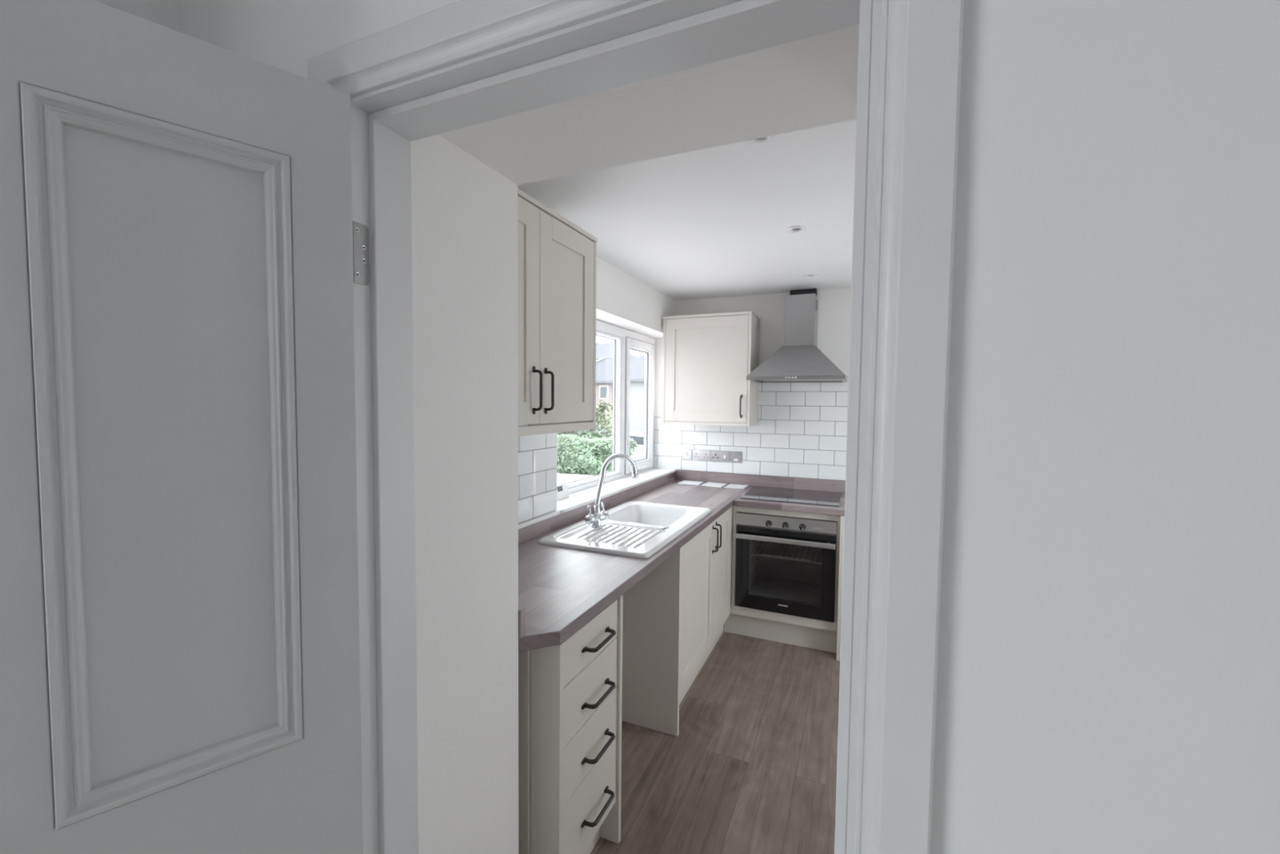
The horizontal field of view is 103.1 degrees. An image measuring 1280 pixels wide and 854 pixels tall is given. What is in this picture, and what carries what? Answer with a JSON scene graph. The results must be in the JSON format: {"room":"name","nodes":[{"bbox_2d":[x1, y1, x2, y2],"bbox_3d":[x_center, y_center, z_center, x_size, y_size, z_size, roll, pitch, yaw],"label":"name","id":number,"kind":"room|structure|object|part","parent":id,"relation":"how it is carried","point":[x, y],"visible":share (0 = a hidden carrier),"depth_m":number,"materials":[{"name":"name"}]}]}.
{"room":"hallway","nodes":[
{"label":"hallway","id":0,"kind":"room"},
{"bbox_2d":[93,0,177,31],"bbox_3d":[-1.692,0.246,-0.572,0.130,2.750,3.590,2,3,23],"label":"wall","id":1,"kind":"structure","parent":0,"point":[162,12],"depth_m":0.97,"materials":[{"name":"paint"}]},
{"bbox_2d":[528,256,675,519],"bbox_3d":[-0.513,0.228,2.608,0.320,2.500,3.180,2,3,23],"label":"wall","id":2,"kind":"structure","parent":0,"point":[624,301],"depth_m":3.20,"materials":[{"name":"paint"}]},
{"bbox_2d":[518,424,556,523],"bbox_3d":[-0.604,0.200,1.977,0.008,0.444,1.020,2,3,23],"label":"tile backsplash","id":3,"kind":"structure","parent":2,"relation":"attached to","point":[537,453],"depth_m":2.29,"materials":[{"name":"tile"}]},
{"bbox_2d":[517,188,597,435],"bbox_3d":[-0.475,-0.367,1.780,0.368,0.777,0.801,2,3,23],"label":"upper cabinet","id":4,"kind":"object","parent":2,"relation":"attached to","point":[557,258],"visible":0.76,"depth_m":1.81,"materials":[{"name":"beige wood"}]},
{"bbox_3d":[-0.423,-0.363,1.549,0.020,0.719,0.378,2,3,23],"label":"door","id":5,"kind":"part","parent":4,"relation":"part of","materials":[{"name":"beige wood"}]},
{"bbox_3d":[-0.340,-0.122,1.690,0.035,0.160,0.012,2,3,23],"label":"handle","id":6,"kind":"part","parent":4,"relation":"part of","materials":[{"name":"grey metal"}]},
{"bbox_3d":[-0.312,-0.125,1.755,0.035,0.160,0.012,2,3,23],"label":"handle","id":7,"kind":"part","parent":4,"relation":"part of","materials":[{"name":"grey metal"}]},
{"bbox_3d":[-0.486,-0.747,1.768,0.336,0.017,0.801,2,3,23],"label":"cornice","id":8,"kind":"part","parent":4,"relation":"part of","materials":[{"name":"beige wood"}]},
{"bbox_3d":[-0.332,-0.375,2.143,0.325,0.759,0.018,2,3,23],"label":"panel","id":9,"kind":"part","parent":4,"relation":"part of","materials":[{"name":"beige wood"}]},
{"bbox_3d":[-0.272,-0.378,1.898,0.020,0.719,0.379,2,3,23],"label":"door","id":10,"kind":"part","parent":4,"relation":"part of","materials":[{"name":"beige wood"}]},
{"bbox_2d":[518,467,675,528],"bbox_3d":[-0.339,0.396,2.794,0.192,0.019,2.712,2,3,23],"label":"window sill","id":11,"kind":"structure","parent":2,"relation":"attached to","point":[578,499],"depth_m":2.96,"materials":[{"name":"white paint"}]},
{"bbox_2d":[556,482,568,500],"bbox_3d":[-0.434,0.347,2.743,0.048,0.080,0.130,2,3,23],"label":"thermostat","id":12,"kind":"object","parent":11,"relation":"on","point":[562,488],"visible":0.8,"depth_m":2.74,"materials":[{"name":"white plastic"}]},
{"bbox_2d":[566,319,654,493],"bbox_3d":[-0.235,-0.146,3.269,0.116,1.044,1.710,2,3,23],"label":"window","id":13,"kind":"structure","parent":2,"relation":"in","point":[624,340],"depth_m":3.53,"materials":[{"name":"white plastic"}]},
{"bbox_3d":[-0.017,-0.156,3.792,0.062,0.959,0.513,2,3,23],"label":"casement sash","id":14,"kind":"part","parent":13,"relation":"part of","materials":[{"name":"white plastic"}]},
{"bbox_3d":[0.004,0.302,3.754,0.035,0.024,0.135,2,3,23],"label":"handle","id":15,"kind":"part","parent":13,"relation":"part of","materials":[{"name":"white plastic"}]},
{"bbox_2d":[595,342,634,360],"bbox_3d":[-4.985,-6.470,72.661,8.587,11.371,10.820,2,3,23],"label":"sky","id":16,"kind":"structure","parent":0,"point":[606,350],"depth_m":69.43,"materials":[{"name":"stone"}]},
{"bbox_2d":[410,24,859,853],"bbox_3d":[0.587,0.207,0.707,3.200,2.750,0.365,2,3,23],"label":"wall","id":17,"kind":"structure","parent":0,"point":[465,181],"depth_m":1.07,"materials":[{"name":"paint"}]},
{"bbox_2d":[517,120,856,300],"bbox_3d":[0.794,-0.973,2.369,3.000,0.150,3.145,2,3,23],"label":"ceiling","id":18,"kind":"structure","parent":0,"point":[713,222],"depth_m":2.12,"materials":[{"name":"paint"}]},
{"bbox_2d":[746,135,774,144],"bbox_3d":[0.355,-0.857,1.502,0.086,0.006,0.086,2,3,23],"label":"recessed light","id":19,"kind":"object","parent":18,"relation":"in","point":[761,140],"visible":0.37,"depth_m":1.52,"materials":[{"name":"white plastic"}]},
{"bbox_2d":[786,226,806,233],"bbox_3d":[0.707,-0.892,2.299,0.086,0.006,0.086,2,3,23],"label":"recessed light","id":20,"kind":"object","parent":18,"relation":"in","point":[794,229],"visible":1,"depth_m":2.29,"materials":[{"name":"white plastic"}]},
{"bbox_2d":[803,273,818,277],"bbox_3d":[1.048,-0.928,3.115,0.086,0.006,0.086,2,3,23],"label":"recessed light","id":21,"kind":"object","parent":18,"relation":"in","point":[807,275],"visible":1,"depth_m":3.11,"materials":[{"name":"white plastic"}]},
{"bbox_2d":[590,624,839,853],"bbox_3d":[0.711,1.465,2.352,3.000,0.120,3.440,2,3,23],"label":"floor","id":22,"kind":"structure","parent":0,"point":[750,767],"depth_m":2.13,"materials":[{"name":"brown wood"}]},
{"bbox_2d":[518,649,530,853],"bbox_3d":[-0.346,1.008,1.426,0.086,0.861,0.012,2,3,23],"label":"filler panel","id":23,"kind":"object","parent":22,"relation":"on","point":[524,656],"visible":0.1,"depth_m":1.40,"materials":[{"name":"beige wood"}]},
{"bbox_2d":[530,595,622,853],"bbox_3d":[-0.398,0.996,1.664,0.622,0.861,0.393,2,3,23],"label":"drawer unit","id":24,"kind":"object","parent":22,"relation":"on","point":[576,682],"visible":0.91,"depth_m":1.48,"materials":[{"name":"beige wood"}]},
{"bbox_3d":[-0.486,1.003,1.498,0.592,0.861,0.018,2,3,23],"label":"panel","id":25,"kind":"part","parent":24,"relation":"part of","materials":[{"name":"beige wood"}]},
{"bbox_3d":[-0.160,1.169,1.569,0.020,0.230,0.351,2,3,23],"label":"drawer","id":26,"kind":"part","parent":24,"relation":"part of","materials":[{"name":"beige wood"}]},
{"bbox_3d":[-0.158,0.967,1.559,0.020,0.167,0.351,2,3,23],"label":"drawer","id":27,"kind":"part","parent":24,"relation":"part of","materials":[{"name":"beige wood"}]},
{"bbox_3d":[-0.156,0.797,1.551,0.020,0.168,0.351,2,3,23],"label":"drawer","id":28,"kind":"part","parent":24,"relation":"part of","materials":[{"name":"beige wood"}]},
{"bbox_3d":[-0.154,0.646,1.543,0.020,0.128,0.351,2,3,23],"label":"drawer","id":29,"kind":"part","parent":24,"relation":"part of","materials":[{"name":"beige wood"}]},
{"bbox_3d":[-0.123,1.183,1.579,0.040,0.012,0.174,2,3,23],"label":"handle","id":30,"kind":"part","parent":24,"relation":"part of","materials":[{"name":"grey metal"}]},
{"bbox_3d":[-0.121,0.990,1.570,0.040,0.012,0.174,2,3,23],"label":"handle","id":31,"kind":"part","parent":24,"relation":"part of","materials":[{"name":"grey metal"}]},
{"bbox_3d":[-0.119,0.822,1.562,0.040,0.012,0.174,2,3,23],"label":"handle","id":32,"kind":"part","parent":24,"relation":"part of","materials":[{"name":"grey metal"}]},
{"bbox_3d":[-0.118,0.652,1.554,0.040,0.012,0.174,2,3,23],"label":"handle","id":33,"kind":"part","parent":24,"relation":"part of","materials":[{"name":"grey metal"}]},
{"bbox_3d":[-0.337,0.988,1.842,0.592,0.861,0.018,2,3,23],"label":"panel","id":34,"kind":"part","parent":24,"relation":"part of","materials":[{"name":"beige wood"}]},
{"bbox_2d":[622,506,733,736],"bbox_3d":[0.135,0.941,2.908,0.613,0.861,1.126,2,3,23],"label":"base cabinet","id":35,"kind":"object","parent":22,"relation":"on","point":[674,616],"visible":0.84,"depth_m":2.37,"materials":[{"name":"beige wood"}]},
{"bbox_3d":[-0.094,0.963,2.404,0.592,0.861,0.018,2,3,23],"label":"panel","id":36,"kind":"part","parent":35,"relation":"part of","materials":[{"name":"beige wood"}]},
{"bbox_3d":[0.282,0.885,2.585,0.020,0.704,0.611,2,3,23],"label":"door","id":37,"kind":"part","parent":35,"relation":"part of","materials":[{"name":"beige wood"}]},
{"bbox_3d":[0.419,0.626,2.814,0.035,0.160,0.012,2,3,23],"label":"handle","id":38,"kind":"part","parent":35,"relation":"part of","materials":[{"name":"grey metal"}]},
{"bbox_3d":[0.446,0.617,2.876,0.035,0.160,0.012,2,3,23],"label":"handle","id":39,"kind":"part","parent":35,"relation":"part of","materials":[{"name":"grey metal"}]},
{"bbox_3d":[0.482,0.865,3.049,0.020,0.704,0.391,2,3,23],"label":"door","id":40,"kind":"part","parent":35,"relation":"part of","materials":[{"name":"beige wood"}]},
{"bbox_3d":[0.574,0.852,3.261,0.020,0.710,0.067,2,3,23],"label":"corner post","id":41,"kind":"part","parent":35,"relation":"part of","materials":[{"name":"beige wood"}]},
{"bbox_2d":[518,469,845,651],"bbox_3d":[0.312,0.469,2.517,1.279,0.121,2.712,2,3,23],"label":"countertop","id":42,"kind":"structure","parent":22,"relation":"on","point":[561,589],"depth_m":1.99,"materials":[{"name":"brown laminate"}]},
{"bbox_2d":[537,501,711,558],"bbox_3d":[-0.020,0.564,2.529,0.519,0.194,0.975,2,3,23],"label":"sink","id":43,"kind":"object","parent":42,"relation":"in","point":[634,529],"visible":0.92,"depth_m":2.37,"materials":[{"name":"white ceramic"}]},
{"bbox_2d":[584,453,638,528],"bbox_3d":[-0.143,0.305,2.482,0.289,0.352,0.077,-1,3,-35],"label":"mixer tap","id":44,"kind":"object","parent":43,"relation":"on","point":[597,517],"visible":1,"depth_m":2.44,"materials":[{"name":"silver metal"}]},
{"bbox_3d":[-0.235,0.398,2.405,0.022,0.054,0.022,2,3,23],"label":"lever","id":45,"kind":"part","parent":44,"relation":"part of","materials":[{"name":"silver metal"}]},
{"bbox_2d":[584,505,608,524],"bbox_3d":[-0.206,0.417,2.443,0.042,0.083,0.132,3,4,38],"label":"handle","id":46,"kind":"object","parent":44,"relation":"on","point":[596,518],"depth_m":2.43,"materials":[{"name":"silver metal"}]},
{"bbox_2d":[591,518,602,528],"bbox_3d":[-0.207,0.458,2.445,0.054,0.050,0.054,2,3,23],"label":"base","id":47,"kind":"object","parent":44,"relation":"on","point":[597,523],"depth_m":2.43,"materials":[{"name":"silver metal"}]},
{"bbox_3d":[-0.179,0.395,2.479,0.022,0.054,0.022,2,3,23],"label":"lever","id":48,"kind":"part","parent":44,"relation":"part of","materials":[{"name":"silver metal"}]},
{"bbox_3d":[-0.112,0.256,2.485,0.234,0.253,0.027,-1,3,-29],"label":"swan neck spout","id":49,"kind":"part","parent":44,"relation":"part of","materials":[{"name":"silver metal"}]},
{"bbox_2d":[676,480,749,488],"bbox_3d":[0.539,0.428,3.775,0.516,0.008,0.172,2,3,23],"label":"papers","id":50,"kind":"object","parent":42,"relation":"on","point":[683,482],"depth_m":3.75,"materials":[{"name":"white paper"}]},
{"bbox_2d":[740,485,841,506],"bbox_3d":[1.015,0.454,3.376,0.592,0.006,0.510,2,3,23],"label":"cooktop","id":51,"kind":"object","parent":42,"relation":"in","point":[761,493],"visible":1,"depth_m":3.33,"materials":[{"name":"black glass"}]},
{"bbox_2d":[723,506,844,661],"bbox_3d":[0.968,0.926,3.384,0.720,0.861,0.591,2,3,23],"label":"housing","id":52,"kind":"object","parent":22,"relation":"on","point":[814,633],"visible":0.59,"depth_m":3.16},
{"bbox_2d":[734,511,837,622],"bbox_3d":[0.975,0.845,3.338,0.596,0.602,0.552,2,3,23],"label":"oven","id":53,"kind":"object","parent":52,"relation":"in","point":[784,565],"visible":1,"depth_m":3.21,"materials":[{"name":"glass"}]},
{"bbox_3d":[0.792,0.599,3.136,0.040,0.040,0.036,2,3,23],"label":"knob","id":54,"kind":"part","parent":53,"relation":"part of","materials":[{"name":"plastic"}]},
{"bbox_3d":[0.876,0.691,3.098,0.588,0.030,0.045,2,3,23],"label":"handle","id":55,"kind":"part","parent":53,"relation":"part of","materials":[{"name":"metal"}]},
{"bbox_3d":[0.884,0.602,3.096,0.040,0.040,0.036,2,3,23],"label":"knob","id":56,"kind":"part","parent":53,"relation":"part of","materials":[{"name":"plastic"}]},
{"bbox_2d":[749,541,822,564],"bbox_3d":[0.988,0.820,3.365,0.463,0.020,0.376,2,3,23],"label":"wire shelf","id":57,"kind":"object","parent":53,"relation":"attached to","point":[755,544],"depth_m":3.27,"materials":[{"name":"silver metal"}]},
{"bbox_3d":[0.896,0.589,3.135,0.596,0.073,0.046,2,3,23],"label":"control panel","id":58,"kind":"part","parent":53,"relation":"part of","materials":[{"name":"metal"}]},
{"bbox_3d":[0.976,0.605,3.057,0.040,0.040,0.036,2,3,23],"label":"knob","id":59,"kind":"part","parent":53,"relation":"part of","materials":[{"name":"plastic"}]},
{"bbox_3d":[1.001,1.175,3.402,0.617,0.060,0.540,2,3,23],"label":"panel","id":60,"kind":"part","parent":52,"relation":"part of","materials":[{"name":"beige wood"}]},
{"bbox_3d":[0.905,0.528,3.132,0.617,0.043,0.020,2,3,23],"label":"rail","id":61,"kind":"part","parent":52,"relation":"part of","materials":[{"name":"beige wood"}]},
{"bbox_3d":[1.289,0.936,3.245,0.020,0.861,0.591,2,3,23],"label":"panel","id":62,"kind":"part","parent":52,"relation":"part of","materials":[{"name":"beige wood"}]},
{"bbox_2d":[177,0,1279,853],"bbox_3d":[0.494,0.216,0.494,3.200,2.750,0.100,2,3,23],"label":"wall","id":63,"kind":"structure","parent":0,"point":[1108,664],"depth_m":0.46,"materials":[{"name":"paint"}]},
{"bbox_2d":[0,0,369,853],"bbox_3d":[-0.744,0.479,0.610,0.798,1.978,0.055,-2,4,-42],"label":"door","id":64,"kind":"structure","parent":63,"relation":"in","point":[180,643],"depth_m":0.68,"materials":[{"name":"paint"}]},
{"bbox_3d":[-0.612,0.046,0.680,0.252,0.874,0.018,-2,4,-42],"label":"panel moulding","id":65,"kind":"part","parent":64,"relation":"part of","materials":[{"name":"paint"}]},
{"bbox_3d":[-0.622,0.045,0.692,0.254,0.876,0.014,-2,4,-42],"label":"panel","id":66,"kind":"part","parent":64,"relation":"part of","materials":[{"name":"paint"}]},
{"bbox_2d":[350,0,881,853],"bbox_3d":[-0.102,0.451,0.767,0.813,2.042,0.111,2,3,23],"label":"trim","id":67,"kind":"structure","parent":63,"relation":"attached to","point":[652,38],"depth_m":0.81,"materials":[{"name":"paint"}]},
{"bbox_2d":[306,0,964,853],"bbox_3d":[-0.128,0.442,0.707,0.927,2.066,0.020,2,3,23],"label":"trim","id":68,"kind":"structure","parent":63,"relation":"attached to","point":[921,41],"depth_m":0.51,"materials":[{"name":"paint"}]},
{"bbox_2d":[653,288,851,577],"bbox_3d":[1.408,0.196,3.674,2.837,2.500,0.300,2,3,23],"label":"wall","id":69,"kind":"structure","parent":0,"point":[833,304],"depth_m":3.66,"materials":[{"name":"paint"}]},
{"bbox_2d":[662,311,759,426],"bbox_3d":[0.510,-0.404,3.681,0.638,0.774,0.349,2,3,23],"label":"upper cabinet","id":70,"kind":"object","parent":69,"relation":"attached to","point":[708,359],"visible":0.99,"depth_m":3.55,"materials":[{"name":"beige wood"}]},
{"bbox_3d":[0.232,-0.404,3.815,0.018,0.755,0.305,2,3,23],"label":"panel","id":71,"kind":"part","parent":70,"relation":"part of","materials":[{"name":"beige wood"}]},
{"bbox_3d":[0.520,-0.782,3.676,0.638,0.018,0.318,2,3,23],"label":"cornice","id":72,"kind":"part","parent":70,"relation":"part of","materials":[{"name":"beige wood"}]},
{"bbox_3d":[0.684,-0.141,3.446,0.012,0.160,0.035,2,3,23],"label":"handle","id":73,"kind":"part","parent":70,"relation":"part of","materials":[{"name":"grey metal"}]},
{"bbox_3d":[0.798,-0.387,3.571,0.018,0.755,0.305,2,3,23],"label":"panel","id":74,"kind":"part","parent":70,"relation":"part of","materials":[{"name":"beige wood"}]},
{"bbox_2d":[653,376,848,480],"bbox_3d":[0.778,-0.008,3.768,1.445,0.716,0.008,2,3,23],"label":"tile backsplash","id":75,"kind":"structure","parent":69,"relation":"attached to","point":[801,430],"depth_m":3.66,"materials":[{"name":"tile"}]},
{"bbox_2d":[681,448,692,460],"bbox_3d":[0.362,0.213,3.948,0.083,0.085,0.009,2,3,23],"label":"switch","id":76,"kind":"object","parent":75,"relation":"attached to","point":[686,453],"visible":1,"depth_m":3.94,"materials":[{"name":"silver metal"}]},
{"bbox_2d":[692,448,710,461],"bbox_3d":[0.471,0.217,3.901,0.142,0.085,0.009,2,3,23],"label":"wall socket","id":77,"kind":"object","parent":75,"relation":"attached to","point":[697,455],"visible":1,"depth_m":3.90,"materials":[{"name":"silver metal"}]},
{"bbox_2d":[711,449,729,462],"bbox_3d":[0.607,0.221,3.842,0.142,0.085,0.009,2,3,23],"label":"socket","id":78,"kind":"object","parent":75,"relation":"attached to","point":[716,455],"visible":1,"depth_m":3.84,"materials":[{"name":"silver metal"}]},
{"bbox_2d":[730,451,742,462],"bbox_3d":[0.718,0.225,3.795,0.088,0.085,0.009,2,3,23],"label":"switch","id":79,"kind":"object","parent":75,"relation":"attached to","point":[735,456],"visible":1,"depth_m":3.79,"materials":[{"name":"silver metal"}]},
{"bbox_2d":[746,288,847,382],"bbox_3d":[1.053,-0.622,3.352,0.590,0.638,0.501,2,3,23],"label":"hood","id":80,"kind":"object","parent":69,"relation":"attached to","point":[800,360],"visible":1,"depth_m":3.30,"materials":[{"name":"metal"}]},
{"label":"outside","id":81,"kind":"structure","parent":0,"visible":0},
{"bbox_3d":[-3.000,-1.306,72.642,59.670,1.100,109.000,2,3,23],"label":"ground","id":82,"kind":"structure","parent":81,"visible":0},
{"bbox_2d":[556,431,572,435],"bbox_3d":[-3.068,0.345,15.507,2.363,1.784,1.703,2,3,23],"label":"shrub","id":83,"kind":"object","parent":82,"relation":"on","point":[570,432],"visible":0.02,"depth_m":14.93,"materials":[{"name":"green plant"}]},
{"bbox_2d":[569,424,608,436],"bbox_3d":[-1.502,0.554,14.741,1.302,1.407,1.231,2,3,23],"label":"shrub","id":84,"kind":"object","parent":82,"relation":"on","point":[601,430],"visible":0.06,"depth_m":14.44,"materials":[{"name":"green plant"}]},
{"bbox_2d":[556,431,637,475],"bbox_3d":[-1.907,0.626,12.760,4.116,1.035,1.633,2,3,23],"label":"hedge","id":85,"kind":"object","parent":82,"relation":"on","point":[579,454],"visible":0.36,"depth_m":11.88,"materials":[{"name":"green plant"}]},
{"bbox_2d":[595,400,613,436],"bbox_3d":[-1.160,0.261,17.523,1.351,2.358,1.367,2,3,23],"label":"shrub","id":86,"kind":"object","parent":82,"relation":"on","point":[604,412],"visible":0.22,"depth_m":17.08,"materials":[{"name":"green plant"}]},
{"bbox_2d":[595,357,613,406],"bbox_3d":[-3.776,-3.093,48.304,6.221,7.021,6.820,2,3,23],"label":"house","id":87,"kind":"structure","parent":82,"relation":"on","point":[604,367],"depth_m":45.03,"materials":[{"name":"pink brick"}]},
{"bbox_2d":[612,355,644,431],"bbox_3d":[2.264,-2.905,45.432,6.950,7.050,7.320,2,3,23],"label":"house","id":88,"kind":"structure","parent":82,"relation":"on","point":[637,362],"depth_m":43.16,"materials":[{"name":"stone"}]},
{"bbox_2d":[629,431,644,458],"bbox_3d":[0.299,0.967,23.371,4.238,1.420,1.665,2,3,23],"label":"car","id":89,"kind":"object","parent":82,"relation":"on","point":[638,437],"visible":0.03,"depth_m":22.64,"materials":[{"name":"white paint"}]},
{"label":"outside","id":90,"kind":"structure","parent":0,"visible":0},
{"bbox_2d":[556,471,596,484],"bbox_3d":[-30.722,0.986,8.404,59.670,0.001,31.000,2,3,23],"label":"paving","id":91,"kind":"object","parent":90,"point":[561,477],"depth_m":11.51,"materials":[{"name":"grey concrete"}]}
]}

